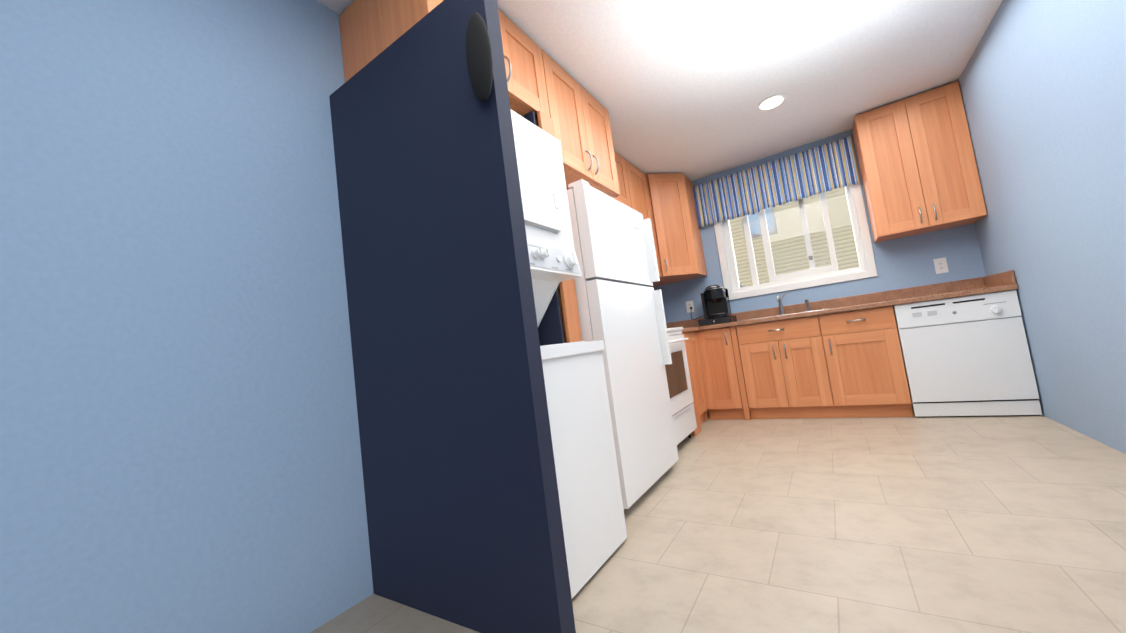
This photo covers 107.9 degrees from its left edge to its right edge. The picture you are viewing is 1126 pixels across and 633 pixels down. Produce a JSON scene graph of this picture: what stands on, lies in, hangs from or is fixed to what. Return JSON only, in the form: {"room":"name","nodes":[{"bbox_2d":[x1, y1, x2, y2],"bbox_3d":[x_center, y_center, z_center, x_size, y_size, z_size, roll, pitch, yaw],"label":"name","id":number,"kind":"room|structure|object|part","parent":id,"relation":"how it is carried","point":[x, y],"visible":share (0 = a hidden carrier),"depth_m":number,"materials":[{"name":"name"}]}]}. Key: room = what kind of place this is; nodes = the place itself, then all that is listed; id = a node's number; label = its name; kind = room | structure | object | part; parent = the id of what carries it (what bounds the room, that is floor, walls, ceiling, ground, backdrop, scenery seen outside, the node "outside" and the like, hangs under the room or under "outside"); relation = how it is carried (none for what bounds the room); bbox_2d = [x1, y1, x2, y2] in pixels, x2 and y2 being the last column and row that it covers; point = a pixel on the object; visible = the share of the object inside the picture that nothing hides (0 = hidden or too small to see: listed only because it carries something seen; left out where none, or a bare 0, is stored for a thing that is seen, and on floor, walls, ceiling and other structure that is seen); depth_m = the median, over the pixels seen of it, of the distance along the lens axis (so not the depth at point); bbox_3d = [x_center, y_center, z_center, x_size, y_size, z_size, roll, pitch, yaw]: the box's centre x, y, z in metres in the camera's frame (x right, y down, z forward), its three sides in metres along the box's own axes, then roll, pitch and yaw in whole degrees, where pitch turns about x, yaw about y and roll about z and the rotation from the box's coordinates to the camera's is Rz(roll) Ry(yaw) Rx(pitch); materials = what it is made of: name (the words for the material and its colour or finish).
{"room":"kitchen","nodes":[
{"label":"kitchen","id":0,"kind":"room"},
{"bbox_2d":[0,0,652,632],"bbox_3d":[-0.361,-0.149,2.815,0.120,2.620,5.560,-10,-5,32],"label":"wall","id":1,"kind":"structure","parent":0,"point":[180,448],"depth_m":1.30,"materials":[{"name":"blue paint"}]},
{"bbox_2d":[339,0,549,126],"bbox_3d":[-0.553,-1.269,2.117,0.638,0.435,0.830,-10,-5,32],"label":"wall cabinet","id":2,"kind":"object","parent":1,"relation":"attached to","point":[370,30],"visible":0.44,"depth_m":1.91,"materials":[{"name":"brown wood"}]},
{"bbox_2d":[541,49,619,197],"bbox_3d":[-0.084,-1.164,2.814,0.638,0.655,0.845,-10,-5,32],"label":"upper cabinet","id":3,"kind":"object","parent":1,"relation":"attached to","point":[579,114],"visible":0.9,"depth_m":2.60,"materials":[{"name":"brown wood"}]},
{"bbox_2d":[614,151,631,207],"bbox_3d":[0.281,-1.221,3.629,0.388,0.510,0.765,-10,-5,32],"label":"upper cabinet","id":4,"kind":"object","parent":1,"relation":"attached to","point":[623,197],"visible":0.15,"depth_m":3.77,"materials":[{"name":"brown wood"}]},
{"bbox_2d":[625,159,659,276],"bbox_3d":[0.667,-0.930,4.146,0.388,1.105,0.515,-10,-5,32],"label":"upper cabinet","id":5,"kind":"object","parent":1,"relation":"attached to","point":[637,185],"visible":0.23,"depth_m":4.10,"materials":[{"name":"brown wood"}]},
{"bbox_2d":[645,173,706,286],"bbox_3d":[1.110,-0.953,4.585,0.658,1.105,0.697,-10,-5,32],"label":"upper cabinet","id":6,"kind":"object","parent":1,"relation":"attached to","point":[678,242],"visible":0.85,"depth_m":4.34,"materials":[{"name":"brown wood"}]},
{"bbox_2d":[329,0,575,632],"bbox_3d":[-0.507,0.001,1.547,0.947,2.165,0.070,-10,-5,32],"label":"door","id":7,"kind":"structure","parent":0,"point":[464,520],"depth_m":1.44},
{"bbox_2d":[466,12,492,101],"bbox_3d":[-0.267,-0.826,1.304,0.100,0.300,0.050,-10,-5,32],"label":"disc","id":8,"kind":"object","parent":7,"relation":"hanging from","point":[479,57],"visible":1,"depth_m":1.28,"materials":[{"name":"black plastic"}]},
{"bbox_2d":[317,0,1002,181],"bbox_3d":[0.711,-1.709,2.114,3.120,0.080,5.560,-10,-5,32],"label":"ceiling","id":9,"kind":"structure","parent":0,"point":[685,87],"depth_m":2.75,"materials":[{"name":"paint"}]},
{"bbox_2d":[757,94,785,110],"bbox_3d":[1.655,-1.697,3.255,0.210,0.010,0.210,-10,-5,32],"label":"recessed light","id":10,"kind":"object","parent":9,"relation":"in","point":[771,102],"visible":1,"depth_m":3.24,"materials":[{"name":"white paint"}]},
{"bbox_2d":[310,404,1125,632],"bbox_3d":[1.057,0.951,1.907,3.120,0.060,5.560,-10,-5,32],"label":"floor","id":11,"kind":"structure","parent":0,"point":[988,524],"depth_m":1.63,"materials":[{"name":"tile"}]},
{"bbox_2d":[522,111,581,345],"bbox_3d":[-0.216,0.020,2.300,0.617,2.168,0.161,-10,-5,32],"label":"panel","id":12,"kind":"object","parent":11,"relation":"on","point":[559,323],"visible":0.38,"depth_m":2.13,"materials":[{"name":"brown wood"}]},
{"bbox_2d":[511,110,626,597],"bbox_3d":[-0.319,0.068,1.869,0.780,2.033,0.623,-10,-5,32],"label":"laundry","id":13,"kind":"object","parent":11,"relation":"on","point":[590,501],"visible":0.35,"depth_m":1.72,"materials":[{"name":"white"}]},
{"bbox_2d":[567,179,678,508],"bbox_3d":[0.183,0.182,2.659,0.743,1.800,0.845,-10,-5,32],"label":"refrigerator","id":14,"kind":"object","parent":11,"relation":"on","point":[621,308],"visible":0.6,"depth_m":2.36,"materials":[{"name":"white metal"}]},
{"bbox_2d":[665,327,696,444],"bbox_3d":[0.653,0.509,3.402,0.686,1.148,0.768,-10,-5,32],"label":"range","id":15,"kind":"object","parent":11,"relation":"on","point":[680,395],"visible":0.29,"depth_m":3.31,"materials":[{"name":"white metal"}]},
{"bbox_2d":[682,333,701,435],"bbox_3d":[0.899,0.637,3.832,0.595,0.898,0.216,-10,-5,32],"label":"cabinet filler","id":16,"kind":"object","parent":11,"relation":"on","point":[697,430],"visible":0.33,"depth_m":3.71,"materials":[{"name":"brown wood"}]},
{"bbox_2d":[686,331,709,423],"bbox_3d":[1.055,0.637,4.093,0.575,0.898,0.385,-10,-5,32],"label":"base cabinet","id":17,"kind":"object","parent":11,"relation":"on","point":[697,374],"visible":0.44,"depth_m":3.99,"materials":[{"name":"brown wood"}]},
{"bbox_2d":[666,319,699,332],"bbox_3d":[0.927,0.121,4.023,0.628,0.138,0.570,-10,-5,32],"label":"countertop","id":18,"kind":"structure","parent":17,"relation":"on","point":[691,325],"depth_m":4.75,"materials":[{"name":"laminate"}]},
{"bbox_2d":[696,326,751,419],"bbox_3d":[1.699,0.565,4.237,0.386,0.898,0.613,-10,-5,32],"label":"base cabinet","id":19,"kind":"object","parent":11,"relation":"on","point":[720,376],"depth_m":4.01,"materials":[{"name":"brown wood"}]},
{"bbox_3d":[1.830,0.539,4.133,0.049,0.898,0.496,-10,-5,32],"label":"base cabinet filler","id":20,"kind":"part","parent":19,"relation":"part of","materials":[{"name":"brown wood"}]},
{"bbox_2d":[736,306,913,418],"bbox_3d":[2.360,0.445,3.810,1.200,0.898,0.613,-10,-5,32],"label":"base cabinet","id":21,"kind":"object","parent":11,"relation":"on","point":[849,364],"visible":1,"depth_m":3.55,"materials":[{"name":"brown wood"}]},
{"bbox_2d":[698,270,1017,329],"bbox_3d":[2.184,-0.051,3.930,2.870,0.381,0.638,-10,-5,32],"label":"countertop","id":22,"kind":"structure","parent":21,"relation":"on","point":[1002,281],"depth_m":3.65,"materials":[{"name":"laminate"}]},
{"bbox_2d":[698,316,736,326],"bbox_3d":[1.659,0.050,4.404,0.330,0.070,0.332,-10,-5,32],"label":"drawer","id":23,"kind":"object","parent":22,"relation":"on","point":[717,320],"visible":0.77,"depth_m":4.28,"materials":[{"name":"black plastic"}]},
{"bbox_2d":[701,285,731,318],"bbox_3d":[1.640,-0.161,4.429,0.248,0.354,0.288,-10,-5,32],"label":"brewer","id":24,"kind":"object","parent":23,"relation":"on","point":[715,301],"visible":1,"depth_m":4.37,"materials":[{"name":"black plastic"}]},
{"bbox_2d":[737,293,828,332],"bbox_3d":[2.117,-0.040,3.954,0.748,0.383,0.458,-10,-5,32],"label":"sink","id":25,"kind":"object","parent":22,"relation":"in","point":[778,299],"depth_m":4.00,"materials":[{"name":"silver metal"}]},
{"bbox_2d":[893,290,1041,416],"bbox_3d":[3.145,0.304,3.297,0.686,0.896,0.610,-10,-5,32],"label":"dishwasher","id":26,"kind":"object","parent":11,"relation":"on","point":[967,356],"visible":0.98,"depth_m":3.05,"materials":[{"name":"white metal"}]},
{"bbox_2d":[653,129,987,332],"bbox_3d":[2.354,-0.387,4.287,2.880,2.620,0.140,-10,-5,32],"label":"wall","id":27,"kind":"structure","parent":0,"point":[904,262],"depth_m":3.87,"materials":[{"name":"blue paint"}]},
{"bbox_2d":[686,300,693,312],"bbox_3d":[1.477,-0.115,4.766,0.082,0.132,0.008,-10,-5,32],"label":"electrical outlet","id":28,"kind":"object","parent":27,"relation":"attached to","point":[689,304],"visible":1,"depth_m":4.77,"materials":[{"name":"white paint"}]},
{"bbox_2d":[693,136,859,227],"bbox_3d":[2.151,-1.357,4.288,1.507,0.490,0.068,-10,-5,32],"label":"valance curtain","id":29,"kind":"object","parent":27,"relation":"attached to","point":[830,166],"visible":0.98,"depth_m":4.23,"materials":[{"name":"fabric"}]},
{"bbox_2d":[714,183,877,299],"bbox_3d":[2.330,-0.887,4.287,1.352,1.237,0.151,-10,-5,32],"label":"window","id":30,"kind":"structure","parent":27,"relation":"in","point":[812,276],"depth_m":4.21,"materials":[{"name":"white paint"}]},
{"bbox_2d":[852,81,986,242],"bbox_3d":[3.021,-1.284,3.534,0.686,1.105,0.388,-10,-5,32],"label":"upper cabinet","id":31,"kind":"object","parent":27,"relation":"attached to","point":[917,165],"visible":0.98,"depth_m":3.40,"materials":[{"name":"brown wood"}]},
{"bbox_2d":[933,257,948,273],"bbox_3d":[3.305,-0.445,3.585,0.082,0.132,0.008,-10,-5,32],"label":"electrical outlet","id":32,"kind":"object","parent":27,"relation":"attached to","point":[940,265],"visible":1,"depth_m":3.58,"materials":[{"name":"white paint"}]},
{"bbox_2d":[958,0,1125,453],"bbox_3d":[2.130,-0.599,1.205,0.120,2.620,5.560,-10,-5,32],"label":"wall","id":33,"kind":"structure","parent":0,"point":[1042,84],"depth_m":2.26,"materials":[{"name":"blue paint"}]},
{"label":"outside","id":34,"kind":"structure","parent":0,"visible":0},
{"bbox_2d":[729,187,859,287],"bbox_3d":[3.709,-1.586,6.607,9.000,9.000,1.280,-10,-5,32],"label":"house","id":35,"kind":"structure","parent":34,"point":[843,218],"depth_m":6.97,"materials":[{"name":"beige"}]}
]}

